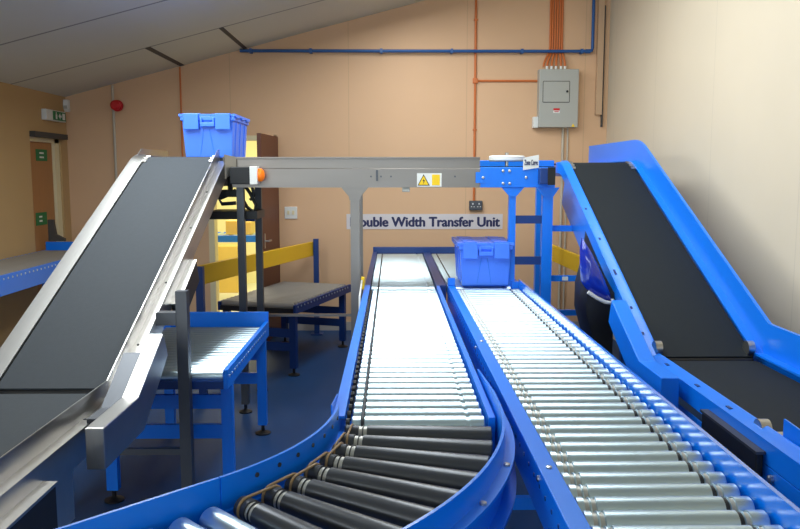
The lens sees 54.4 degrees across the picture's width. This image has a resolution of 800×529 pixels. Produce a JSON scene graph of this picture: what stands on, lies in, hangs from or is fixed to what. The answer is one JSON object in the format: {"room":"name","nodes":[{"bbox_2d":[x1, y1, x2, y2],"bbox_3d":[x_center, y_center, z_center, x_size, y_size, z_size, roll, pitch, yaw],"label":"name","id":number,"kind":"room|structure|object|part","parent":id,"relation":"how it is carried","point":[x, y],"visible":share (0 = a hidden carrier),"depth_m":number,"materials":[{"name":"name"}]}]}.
{"room":"distribution center","nodes":[
{"label":"distribution center","id":0,"kind":"room"},
{"bbox_2d":[0,82,71,347],"bbox_3d":[-3.477,0.207,1.926,0.300,2.404,12.250,0,7,-1],"label":"wall","id":1,"kind":"structure","parent":0,"point":[20,107],"depth_m":6.93,"materials":[{"name":"beige paint"}]},
{"bbox_2d":[30,141,55,292],"bbox_3d":[-3.454,-0.225,7.471,0.040,1.981,0.817,0,7,-1],"label":"door","id":2,"kind":"structure","parent":1,"relation":"in","point":[42,171],"depth_m":7.47,"materials":[{"name":"brown wood"}]},
{"bbox_2d":[36,212,46,225],"bbox_3d":[-3.431,-0.439,7.450,0.006,0.120,0.232,0,7,-1],"label":"notice","id":3,"kind":"object","parent":2,"relation":"attached to","point":[41,218],"visible":1,"depth_m":7.44,"materials":[{"name":"green plastic"}]},
{"bbox_2d":[36,149,46,160],"bbox_3d":[-3.432,-1.047,7.451,0.006,0.110,0.233,0,7,-1],"label":"notice","id":4,"kind":"object","parent":2,"relation":"attached to","point":[41,155],"visible":1,"depth_m":7.44,"materials":[{"name":"green plastic"}]},
{"bbox_2d":[30,136,63,241],"bbox_3d":[-3.420,-0.234,7.546,0.030,1.981,0.667,0,7,-1],"label":"door frame","id":5,"kind":"structure","parent":1,"relation":"attached to","point":[54,142],"depth_m":7.74,"materials":[{"name":"beige paint"}]},
{"bbox_2d":[29,131,67,139],"bbox_3d":[-3.360,-1.236,7.460,0.050,0.050,0.727,0,7,-1],"label":"trim","id":6,"kind":"structure","parent":1,"relation":"attached to","point":[31,133],"depth_m":7.38,"materials":[{"name":"grey"}]},
{"bbox_2d":[41,109,65,122],"bbox_3d":[-3.359,-1.444,7.555,0.054,0.101,0.438,0,7,-1],"label":"exit sign","id":7,"kind":"object","parent":1,"relation":"attached to","point":[47,114],"visible":1,"depth_m":7.48,"materials":[{"name":"white plastic"}]},
{"bbox_2d":[0,0,423,96],"bbox_3d":[-0.724,-1.719,1.731,6.407,1.781,12.650,0,7,-1],"label":"ceiling","id":8,"kind":"structure","parent":0,"point":[64,48],"depth_m":6.43,"materials":[{"name":"white paint"}]},
{"bbox_2d":[145,27,246,65],"bbox_3d":[-1.872,-2.029,7.282,0.680,0.192,1.127,0,7,-1],"label":"trim","id":9,"kind":"structure","parent":8,"relation":"attached to","point":[222,29],"depth_m":7.22,"materials":[{"name":"grey"}]},
{"bbox_2d":[217,141,256,282],"bbox_3d":[-2.251,-0.867,9.879,5.100,2.700,3.530,0,7,-1],"label":"wall","id":10,"kind":"structure","parent":0,"point":[251,146],"depth_m":11.56,"materials":[{"name":"beige paint"}]},
{"bbox_2d":[65,0,610,321],"bbox_3d":[-0.737,-1.268,8.010,6.307,3.928,0.120,0,7,-1],"label":"wall","id":11,"kind":"structure","parent":0,"point":[315,104],"depth_m":7.92,"materials":[{"name":"beige paint"}]},
{"bbox_2d":[63,100,69,111],"bbox_3d":[-3.369,-1.603,7.853,0.054,0.120,0.062,0,7,-1],"label":"detector","id":12,"kind":"object","parent":11,"relation":"attached to","point":[66,103],"visible":1,"depth_m":7.83,"materials":[{"name":"white plastic"}]},
{"bbox_2d":[111,85,117,180],"bbox_3d":[-2.902,-0.560,7.996,0.026,2.520,0.025,0,7,-1],"label":"conduit","id":13,"kind":"object","parent":11,"relation":"attached to","point":[112,86],"visible":0.34,"depth_m":7.90,"materials":[{"name":"beige"}]},
{"bbox_2d":[110,100,122,111],"bbox_3d":[-2.853,-1.599,7.817,0.116,0.116,0.092,0,7,-1],"label":"fire alarm","id":14,"kind":"object","parent":13,"relation":"attached to","point":[116,105],"visible":1,"depth_m":7.78,"materials":[{"name":"red plastic"}]},
{"bbox_2d":[179,67,183,156],"bbox_3d":[-2.219,-0.650,7.996,0.018,2.699,0.017,0,7,-1],"label":"conduit","id":15,"kind":"object","parent":11,"relation":"attached to","point":[179,67],"visible":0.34,"depth_m":7.88,"materials":[{"name":"orange"}]},
{"bbox_2d":[208,135,276,311],"bbox_3d":[-1.617,-0.319,8.109,0.717,2.020,0.145,0,7,-1],"label":"door frame","id":16,"kind":"structure","parent":11,"relation":"attached to","point":[213,227],"depth_m":8.07,"materials":[{"name":"brown wood"}]},
{"bbox_2d":[257,133,280,340],"bbox_3d":[-1.259,-0.267,7.661,0.088,1.990,0.742,0,7,3],"label":"door","id":17,"kind":"structure","parent":11,"relation":"in","point":[267,145],"depth_m":7.61,"materials":[{"name":"brown wood"}]},
{"bbox_3d":[-1.257,-0.227,7.400,0.053,0.140,0.130,0,7,3],"label":"handle","id":18,"kind":"part","parent":17,"relation":"part of","materials":[{"name":"silver metal"}]},
{"bbox_2d":[285,207,296,218],"bbox_3d":[-1.125,-0.533,8.022,0.130,0.125,0.018,0,7,-1],"label":"light switch","id":19,"kind":"object","parent":11,"relation":"attached to","point":[290,212],"visible":1,"depth_m":8.02,"materials":[{"name":"white plastic"}]},
{"bbox_2d":[240,0,594,53],"bbox_3d":[0.174,-2.591,7.764,3.548,0.949,0.081,0,7,-1],"label":"pipe","id":20,"kind":"object","parent":11,"relation":"attached to","point":[250,50],"visible":1,"depth_m":7.79,"materials":[{"name":"blue metal"}]},
{"bbox_2d":[346,214,502,228],"bbox_3d":[0.255,-0.445,8.053,1.616,0.156,0.006,0,7,-1],"label":"sign","id":21,"kind":"object","parent":11,"relation":"attached to","point":[370,221],"visible":0.95,"depth_m":8.05,"materials":[{"name":"white plastic"}]},
{"bbox_2d":[288,321,579,329],"bbox_3d":[0.450,0.644,8.177,3.334,0.090,0.015,0,7,-1],"label":"baseboard","id":22,"kind":"structure","parent":11,"relation":"attached to","point":[348,324],"depth_m":8.16,"materials":[{"name":"beige"}]},
{"bbox_2d":[469,201,482,209],"bbox_3d":[0.781,-0.609,8.018,0.136,0.097,0.047,0,7,-1],"label":"wall socket","id":23,"kind":"object","parent":11,"relation":"attached to","point":[473,205],"visible":1,"depth_m":8.00,"materials":[{"name":"metal"}]},
{"bbox_2d":[473,0,536,200],"bbox_3d":[1.064,-1.708,7.899,0.654,2.121,0.035,0,7,-1],"label":"conduit","id":24,"kind":"object","parent":11,"relation":"attached to","point":[475,80],"visible":0.93,"depth_m":7.88,"materials":[{"name":"orange metal"}]},
{"bbox_2d":[532,66,578,127],"bbox_3d":[1.569,-1.690,7.855,0.445,0.613,0.138,0,7,-1],"label":"electrical panel","id":25,"kind":"object","parent":11,"relation":"attached to","point":[557,89],"visible":1,"depth_m":7.81,"materials":[{"name":"grey painted metal"}]},
{"bbox_2d":[543,0,551,66],"bbox_3d":[1.480,-2.479,7.795,0.107,0.980,0.021,-5,8,-34],"label":"cable","id":26,"kind":"object","parent":25,"relation":"attached to","point":[550,28],"visible":1,"depth_m":7.82,"materials":[{"name":"orange plastic"}]},
{"bbox_2d":[546,0,553,65],"bbox_3d":[1.509,-2.482,7.795,0.097,0.986,0.021,-6,9,-40],"label":"cable","id":27,"kind":"object","parent":25,"relation":"attached to","point":[552,37],"visible":1,"depth_m":7.82,"materials":[{"name":"orange plastic"}]},
{"bbox_2d":[551,0,556,65],"bbox_3d":[1.544,-2.485,7.795,0.021,0.992,0.082,5,8,38],"label":"cable","id":28,"kind":"object","parent":25,"relation":"attached to","point":[555,17],"visible":1,"depth_m":7.82,"materials":[{"name":"orange plastic"}]},
{"bbox_3d":[1.567,-1.731,7.796,0.261,0.201,0.006,0,7,-1],"label":"door","id":29,"kind":"part","parent":25,"relation":"part of","materials":[{"name":"grey metal"}]},
{"bbox_2d":[555,0,558,65],"bbox_3d":[1.578,-2.488,7.795,0.021,0.998,0.072,2,7,18],"label":"cable","id":30,"kind":"object","parent":25,"relation":"attached to","point":[557,29],"visible":1,"depth_m":7.82,"materials":[{"name":"orange plastic"}]},
{"bbox_2d":[559,0,561,65],"bbox_3d":[1.616,-2.492,7.795,0.021,1.005,0.070,-1,7,-11],"label":"cable","id":31,"kind":"object","parent":25,"relation":"attached to","point":[560,0],"visible":1,"depth_m":7.82,"materials":[{"name":"orange plastic"}]},
{"bbox_2d":[561,0,565,65],"bbox_3d":[1.647,-2.494,7.795,0.021,1.011,0.076,-4,8,-30],"label":"cable","id":32,"kind":"object","parent":25,"relation":"attached to","point":[562,16],"visible":1,"depth_m":7.83,"materials":[{"name":"orange plastic"}]},
{"bbox_2d":[557,128,563,309],"bbox_3d":[1.665,-0.354,8.067,0.026,2.094,0.025,0,7,-1],"label":"conduit","id":33,"kind":"object","parent":11,"relation":"attached to","point":[562,139],"visible":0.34,"depth_m":8.03,"materials":[{"name":"beige"}]},
{"bbox_2d":[563,128,568,308],"bbox_3d":[1.714,-0.354,8.067,0.018,2.094,0.017,0,7,-1],"label":"conduit","id":34,"kind":"object","parent":11,"relation":"attached to","point":[567,128],"visible":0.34,"depth_m":8.07,"materials":[{"name":"beige"}]},
{"bbox_2d":[594,0,604,114],"bbox_3d":[2.017,-2.354,7.826,0.061,1.671,0.050,0,7,-1],"label":"trim","id":35,"kind":"structure","parent":11,"relation":"attached to","point":[601,3],"depth_m":7.83,"materials":[{"name":"beige wood"}]},
{"bbox_2d":[600,5,605,126],"bbox_3d":[2.057,-2.001,7.875,0.014,1.200,0.035,0,7,-1],"label":"trim","id":36,"kind":"structure","parent":11,"relation":"attached to","point":[601,118],"depth_m":7.87,"materials":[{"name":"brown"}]},
{"bbox_2d":[70,283,701,528],"bbox_3d":[-1.087,1.254,3.759,7.100,0.100,16.000,0,7,-1],"label":"floor","id":37,"kind":"structure","parent":0,"point":[298,406],"depth_m":4.98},
{"bbox_2d":[0,242,72,296],"bbox_3d":[-3.087,0.437,6.070,0.570,0.990,2.820,0,7,-1],"label":"conveyor","id":38,"kind":"object","parent":37,"relation":"on","point":[21,272],"visible":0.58,"depth_m":6.14,"materials":[{"name":"blue metal"}]},
{"bbox_3d":[-2.831,0.092,6.022,0.022,0.145,2.800,0,7,-1],"label":"rail","id":39,"kind":"part","parent":38,"relation":"part of","materials":[{"name":"metal"}]},
{"bbox_2d":[47,219,65,240],"bbox_3d":[-3.263,-0.325,7.399,0.150,0.205,0.040,0,7,-1],"label":"bracket","id":40,"kind":"object","parent":38,"relation":"attached to","point":[52,231],"visible":1,"depth_m":7.38,"materials":[{"name":"grey metal"}]},
{"bbox_2d":[0,148,226,528],"bbox_3d":[-1.340,0.303,3.721,0.735,1.797,4.250,0,7,-1],"label":"conveyor","id":41,"kind":"object","parent":37,"relation":"on","point":[81,369],"visible":0.9,"depth_m":3.47,"materials":[{"name":"grey rubber"}]},
{"bbox_3d":[-1.135,0.768,2.575,0.010,0.260,0.240,0,7,-1],"label":"plate","id":42,"kind":"part","parent":41,"relation":"part of","materials":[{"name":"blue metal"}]},
{"bbox_3d":[-1.670,0.002,3.683,0.075,1.115,4.250,0,7,-1],"label":"rail","id":43,"kind":"part","parent":41,"relation":"part of","materials":[{"name":"silver metal"}]},
{"bbox_3d":[-1.017,0.638,3.688,0.052,1.040,0.052,0,7,-1],"label":"leg","id":44,"kind":"part","parent":41,"relation":"part of","materials":[{"name":"metal"}]},
{"bbox_2d":[56,477,256,528],"bbox_3d":[-0.464,1.005,1.443,0.550,0.930,0.660,6,9,44],"label":"conveyor","id":45,"kind":"object","parent":37,"relation":"on","point":[196,506],"visible":1,"depth_m":1.70,"materials":[{"name":"metal"}]},
{"bbox_2d":[104,312,270,503],"bbox_3d":[-1.150,0.750,4.372,0.676,0.760,1.251,0,7,-1],"label":"conveyor","id":46,"kind":"object","parent":37,"relation":"on","point":[223,344],"visible":0.6,"depth_m":3.98,"materials":[{"name":"metal"}]},
{"bbox_3d":[-1.435,0.856,3.873,0.056,0.545,0.044,0,7,-1],"label":"leg","id":47,"kind":"part","parent":46,"relation":"part of","materials":[{"name":"blue paint"}]},
{"bbox_3d":[-1.445,0.739,4.877,0.056,0.545,0.044,0,7,-1],"label":"leg","id":48,"kind":"part","parent":46,"relation":"part of","materials":[{"name":"blue paint"}]},
{"bbox_3d":[-0.855,0.855,3.879,0.056,0.545,0.044,0,7,-1],"label":"leg","id":49,"kind":"part","parent":46,"relation":"part of","materials":[{"name":"blue paint"}]},
{"bbox_3d":[-0.841,0.480,4.334,0.022,0.095,1.231,0,7,-1],"label":"rail","id":50,"kind":"part","parent":46,"relation":"part of","materials":[{"name":"blue metal"}]},
{"bbox_3d":[-0.866,0.738,4.883,0.056,0.545,0.044,0,7,-1],"label":"leg","id":51,"kind":"part","parent":46,"relation":"part of","materials":[{"name":"blue paint"}]},
{"bbox_2d":[218,244,238,292],"bbox_3d":[-2.399,0.046,10.930,0.320,0.644,0.450,0,7,-1],"label":"carton","id":52,"kind":"object","parent":37,"relation":"on","point":[225,251],"visible":0.44,"depth_m":10.72,"materials":[{"name":"yellow cardboard"}]},
{"bbox_2d":[218,232,255,241],"bbox_3d":[-2.150,0.050,9.840,1.700,0.887,0.620,0,7,-1],"label":"conveyor","id":53,"kind":"object","parent":37,"relation":"on","point":[222,237],"visible":0.13,"depth_m":9.49,"materials":[{"name":"blue metal"}]},
{"bbox_2d":[226,220,236,234],"bbox_3d":[-2.085,-0.470,9.740,0.131,0.168,0.300,0,7,-1],"label":"carton","id":54,"kind":"object","parent":53,"relation":"on","point":[231,225],"visible":0.74,"depth_m":9.59,"materials":[{"name":"yellow cardboard"}]},
{"bbox_2d":[246,222,254,234],"bbox_3d":[-1.888,-0.465,9.743,0.094,0.156,0.300,0,7,-1],"label":"carton","id":55,"kind":"object","parent":53,"relation":"on","point":[250,226],"visible":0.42,"depth_m":9.60,"materials":[{"name":"cardboard"}]},
{"bbox_2d":[196,239,323,393],"bbox_3d":[-1.133,0.364,6.737,0.146,0.980,2.587,2,7,13],"label":"barrier","id":56,"kind":"object","parent":37,"relation":"on","point":[223,269],"visible":0.49,"depth_m":6.45,"materials":[{"name":"yellow metal"}]},
{"bbox_3d":[-1.416,0.501,5.557,0.052,0.980,0.052,0,7,-1],"label":"post","id":57,"kind":"part","parent":56,"relation":"part of","materials":[{"name":"metal"}]},
{"bbox_3d":[-0.849,0.227,7.917,0.052,0.979,0.052,0,7,-1],"label":"post","id":58,"kind":"part","parent":56,"relation":"part of","materials":[{"name":"metal"}]},
{"bbox_2d":[218,281,350,376],"bbox_3d":[-0.980,0.531,6.949,0.703,0.600,1.278,2,7,17],"label":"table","id":59,"kind":"object","parent":37,"relation":"on","point":[283,297],"visible":0.84,"depth_m":6.65,"materials":[{"name":"blue paint"}]},
{"bbox_3d":[-1.309,0.271,7.009,0.022,0.073,1.258,2,7,17],"label":"rail","id":60,"kind":"part","parent":59,"relation":"part of","materials":[{"name":"metal"}]},
{"bbox_3d":[-1.117,0.475,7.531,0.056,0.455,0.044,2,7,17],"label":"leg","id":61,"kind":"part","parent":59,"relation":"part of","materials":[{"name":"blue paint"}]},
{"bbox_3d":[-0.864,0.617,6.313,0.056,0.455,0.044,2,7,17],"label":"leg","id":62,"kind":"part","parent":59,"relation":"part of","materials":[{"name":"blue paint"}]},
{"bbox_3d":[-0.660,0.293,6.812,0.022,0.073,1.258,2,7,17],"label":"rail","id":63,"kind":"part","parent":59,"relation":"part of","materials":[{"name":"metal"}]},
{"bbox_3d":[-0.543,0.496,7.357,0.056,0.455,0.044,2,7,17],"label":"leg","id":64,"kind":"part","parent":59,"relation":"part of","materials":[{"name":"blue paint"}]},
{"bbox_2d":[219,369,516,528],"bbox_3d":[0.020,0.907,2.289,0.644,0.930,1.582,2,7,14],"label":"conveyor","id":65,"kind":"object","parent":37,"relation":"on","point":[370,476],"visible":1,"depth_m":1.94,"materials":[{"name":"grey"}]},
{"bbox_3d":[-0.266,0.548,2.086,0.091,0.170,0.631,3,7,22],"label":"rail","id":66,"kind":"part","parent":65,"relation":"part of","materials":[{"name":"blue metal"}]},
{"bbox_3d":[0.193,0.561,1.974,0.165,0.170,1.150,2,7,19],"label":"rail","id":67,"kind":"part","parent":65,"relation":"part of","materials":[{"name":"blue metal"}]},
{"bbox_2d":[210,153,559,413],"bbox_3d":[-0.246,0.107,5.505,2.780,1.775,0.725,0,7,-1],"label":"conveyor","id":68,"kind":"object","parent":37,"relation":"on","point":[354,175],"visible":0.76,"depth_m":5.16,"materials":[{"name":"metal"}]},
{"bbox_2d":[178,113,249,157],"bbox_3d":[-1.288,-0.891,5.463,0.384,0.299,0.571,0,7,-1],"label":"box","id":69,"kind":"object","parent":68,"relation":"on","point":[204,134],"visible":0.98,"depth_m":5.22,"materials":[{"name":"blue plastic"}]},
{"bbox_3d":[-1.374,-1.026,5.446,0.206,0.016,0.539,0,7,-1],"label":"lid","id":70,"kind":"part","parent":69,"relation":"part of","materials":[{"name":"blue plastic"}]},
{"bbox_3d":[-1.284,-0.948,5.186,0.096,0.058,0.025,0,7,-1],"label":"handle","id":71,"kind":"part","parent":69,"relation":"part of","materials":[{"name":"blue plastic"}]},
{"bbox_3d":[-1.203,-1.026,5.448,0.206,0.016,0.539,0,7,-1],"label":"lid","id":72,"kind":"part","parent":69,"relation":"part of","materials":[{"name":"blue plastic"}]},
{"bbox_3d":[-1.168,-0.583,5.347,0.121,0.233,0.200,0,7,-1],"label":"motor","id":73,"kind":"part","parent":68,"relation":"part of","materials":[{"name":"black metal"}]},
{"bbox_2d":[210,209,264,218],"bbox_3d":[-1.134,-0.351,5.415,0.331,0.055,0.320,0,7,-1],"label":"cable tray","id":74,"kind":"object","parent":68,"relation":"on","point":[218,213],"depth_m":5.26,"materials":[{"name":"black metal"}]},
{"bbox_3d":[-1.063,0.212,5.269,0.048,1.501,0.048,0,7,-1],"label":"leg","id":75,"kind":"part","parent":68,"relation":"part of","materials":[{"name":"metal"}]},
{"bbox_3d":[-1.043,0.150,5.806,0.048,1.501,0.048,0,7,-1],"label":"leg","id":76,"kind":"part","parent":68,"relation":"part of","materials":[{"name":"metal"}]},
{"bbox_3d":[-0.301,0.220,5.288,0.062,1.481,0.050,0,7,-1],"label":"leg","id":77,"kind":"part","parent":68,"relation":"part of","materials":[{"name":"metal"}]},
{"bbox_3d":[-0.306,0.159,5.814,0.062,1.481,0.050,0,7,-1],"label":"leg","id":78,"kind":"part","parent":68,"relation":"part of","materials":[{"name":"metal"}]},
{"bbox_3d":[0.238,-0.561,5.160,0.052,0.070,0.001,0,7,-1],"label":"text panel","id":79,"kind":"part","parent":68,"relation":"part of","materials":[{"name":"yellow plastic"}]},
{"bbox_3d":[0.546,-0.576,5.150,0.090,0.072,0.004,0,7,-1],"label":"joint plate","id":80,"kind":"part","parent":68,"relation":"part of","materials":[{"name":"blue paint"}]},
{"bbox_3d":[0.750,0.220,5.289,0.045,1.481,0.050,0,7,-1],"label":"leg","id":81,"kind":"part","parent":68,"relation":"part of","materials":[{"name":"blue paint"}]},
{"bbox_3d":[0.780,-0.580,5.175,0.498,0.134,0.042,0,7,-1],"label":"drive frame","id":82,"kind":"part","parent":68,"relation":"part of","materials":[{"name":"blue paint"}]},
{"bbox_2d":[523,155,538,169],"bbox_3d":[0.865,-0.674,5.136,0.104,0.101,0.008,0,7,-1],"label":"sign","id":83,"kind":"object","parent":68,"relation":"attached to","point":[531,162],"visible":1,"depth_m":5.13,"materials":[{"name":"white plastic"}]},
{"bbox_3d":[0.961,-0.581,5.116,0.095,0.107,0.077,0,7,-1],"label":"motor","id":84,"kind":"part","parent":68,"relation":"part of","materials":[{"name":"blue paint"}]},
{"bbox_3d":[0.986,0.220,5.291,0.070,1.481,0.050,0,7,-1],"label":"leg","id":85,"kind":"part","parent":68,"relation":"part of","materials":[{"name":"blue paint"}]},
{"bbox_2d":[335,277,494,452],"bbox_3d":[0.038,0.715,3.853,0.564,0.950,2.850,0,7,-1],"label":"conveyor","id":86,"kind":"object","parent":37,"relation":"on","point":[416,367],"visible":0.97,"depth_m":3.02,"materials":[{"name":"metal"}]},
{"bbox_3d":[-0.202,0.360,3.809,0.036,0.120,2.847,0,7,-1],"label":"rail","id":87,"kind":"part","parent":86,"relation":"part of","materials":[{"name":"blue metal"}]},
{"bbox_3d":[0.269,0.363,3.814,0.020,0.114,2.847,0,7,-1],"label":"rail","id":88,"kind":"part","parent":86,"relation":"part of","materials":[{"name":"blue metal"}]},
{"bbox_2d":[365,247,517,360],"bbox_3d":[0.271,0.425,6.409,1.070,0.935,2.282,0,7,-1],"label":"conveyor","id":89,"kind":"object","parent":37,"relation":"on","point":[390,267],"visible":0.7,"depth_m":6.15,"materials":[{"name":"metal"}]},
{"bbox_3d":[-0.228,0.065,6.345,0.036,0.120,2.247,0,7,-1],"label":"rail","id":90,"kind":"part","parent":89,"relation":"part of","materials":[{"name":"blue metal"}]},
{"bbox_3d":[0.258,-0.088,7.480,1.032,0.163,0.035,0,7,-1],"label":"plate","id":91,"kind":"part","parent":89,"relation":"part of","materials":[{"name":"blue paint"}]},
{"bbox_2d":[452,236,513,285],"bbox_3d":[0.569,-0.030,5.446,0.384,0.299,0.571,0,7,-1],"label":"box","id":92,"kind":"object","parent":89,"relation":"on","point":[479,261],"visible":1,"depth_m":5.20,"materials":[{"name":"blue plastic"}]},
{"bbox_3d":[0.483,-0.165,5.430,0.206,0.016,0.539,0,7,-1],"label":"lid","id":93,"kind":"part","parent":92,"relation":"part of","materials":[{"name":"blue plastic"}]},
{"bbox_3d":[0.573,-0.086,5.169,0.096,0.058,0.025,0,7,-1],"label":"handle","id":94,"kind":"part","parent":92,"relation":"part of","materials":[{"name":"blue plastic"}]},
{"bbox_3d":[0.654,-0.165,5.431,0.206,0.016,0.539,0,7,-1],"label":"lid","id":95,"kind":"part","parent":92,"relation":"part of","materials":[{"name":"blue plastic"}]},
{"bbox_3d":[0.764,0.055,6.354,0.044,0.138,2.247,0,7,-1],"label":"rail","id":96,"kind":"part","parent":89,"relation":"part of","materials":[{"name":"blue metal"}]},
{"bbox_2d":[552,244,625,365],"bbox_3d":[1.531,0.302,6.712,0.138,1.108,1.910,-1,7,-10],"label":"barrier","id":97,"kind":"object","parent":37,"relation":"on","point":[568,259],"visible":0.08,"depth_m":6.77,"materials":[{"name":"yellow metal"}]},
{"bbox_3d":[1.688,0.505,5.858,0.052,0.903,0.052,0,7,-1],"label":"post","id":98,"kind":"part","parent":97,"relation":"part of","materials":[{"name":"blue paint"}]},
{"bbox_2d":[447,278,799,528],"bbox_3d":[0.599,0.794,3.213,0.561,0.940,4.147,0,7,-1],"label":"conveyor","id":99,"kind":"object","parent":37,"relation":"on","point":[597,446],"visible":0.99,"depth_m":2.25,"materials":[{"name":"metal"}]},
{"bbox_3d":[0.364,0.442,3.170,0.048,0.126,4.147,0,7,-1],"label":"rail","id":100,"kind":"part","parent":99,"relation":"part of","materials":[{"name":"blue metal"}]},
{"bbox_2d":[534,140,799,489],"bbox_3d":[1.355,0.194,4.315,0.759,1.877,5.500,0,7,-1],"label":"conveyor","id":101,"kind":"object","parent":37,"relation":"on","point":[650,275],"visible":0.91,"depth_m":4.04,"materials":[{"name":"blue metal"}]},
{"bbox_3d":[1.200,0.053,6.764,0.060,1.592,0.060,0,7,-1],"label":"leg","id":102,"kind":"part","parent":101,"relation":"part of","materials":[{"name":"blue paint"}]},
{"bbox_3d":[1.191,0.716,3.171,0.008,0.205,1.210,0,7,-1],"label":"plate","id":103,"kind":"part","parent":101,"relation":"part of","materials":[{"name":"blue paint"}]},
{"bbox_2d":[762,419,799,508],"bbox_3d":[1.464,0.971,2.126,0.568,0.840,0.970,0,7,-1],"label":"conveyor","id":104,"kind":"object","parent":37,"relation":"on","point":[791,432],"visible":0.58,"depth_m":2.45,"materials":[{"name":"blue metal"}]},
{"bbox_3d":[1.211,0.822,2.107,0.034,0.240,0.970,0,7,-1],"label":"rail","id":105,"kind":"part","parent":104,"relation":"part of","materials":[{"name":"blue metal"}]},
{"bbox_3d":[1.255,0.675,2.075,0.006,0.240,0.940,0,7,-1],"label":"plate","id":106,"kind":"part","parent":104,"relation":"part of","materials":[{"name":"blue paint"}]},
{"bbox_2d":[606,0,799,340],"bbox_3d":[2.279,-0.518,1.901,0.200,3.849,12.250,0,7,-1],"label":"wall","id":107,"kind":"structure","parent":0,"point":[711,88],"depth_m":5.11,"materials":[{"name":"beige paint"}]}
]}

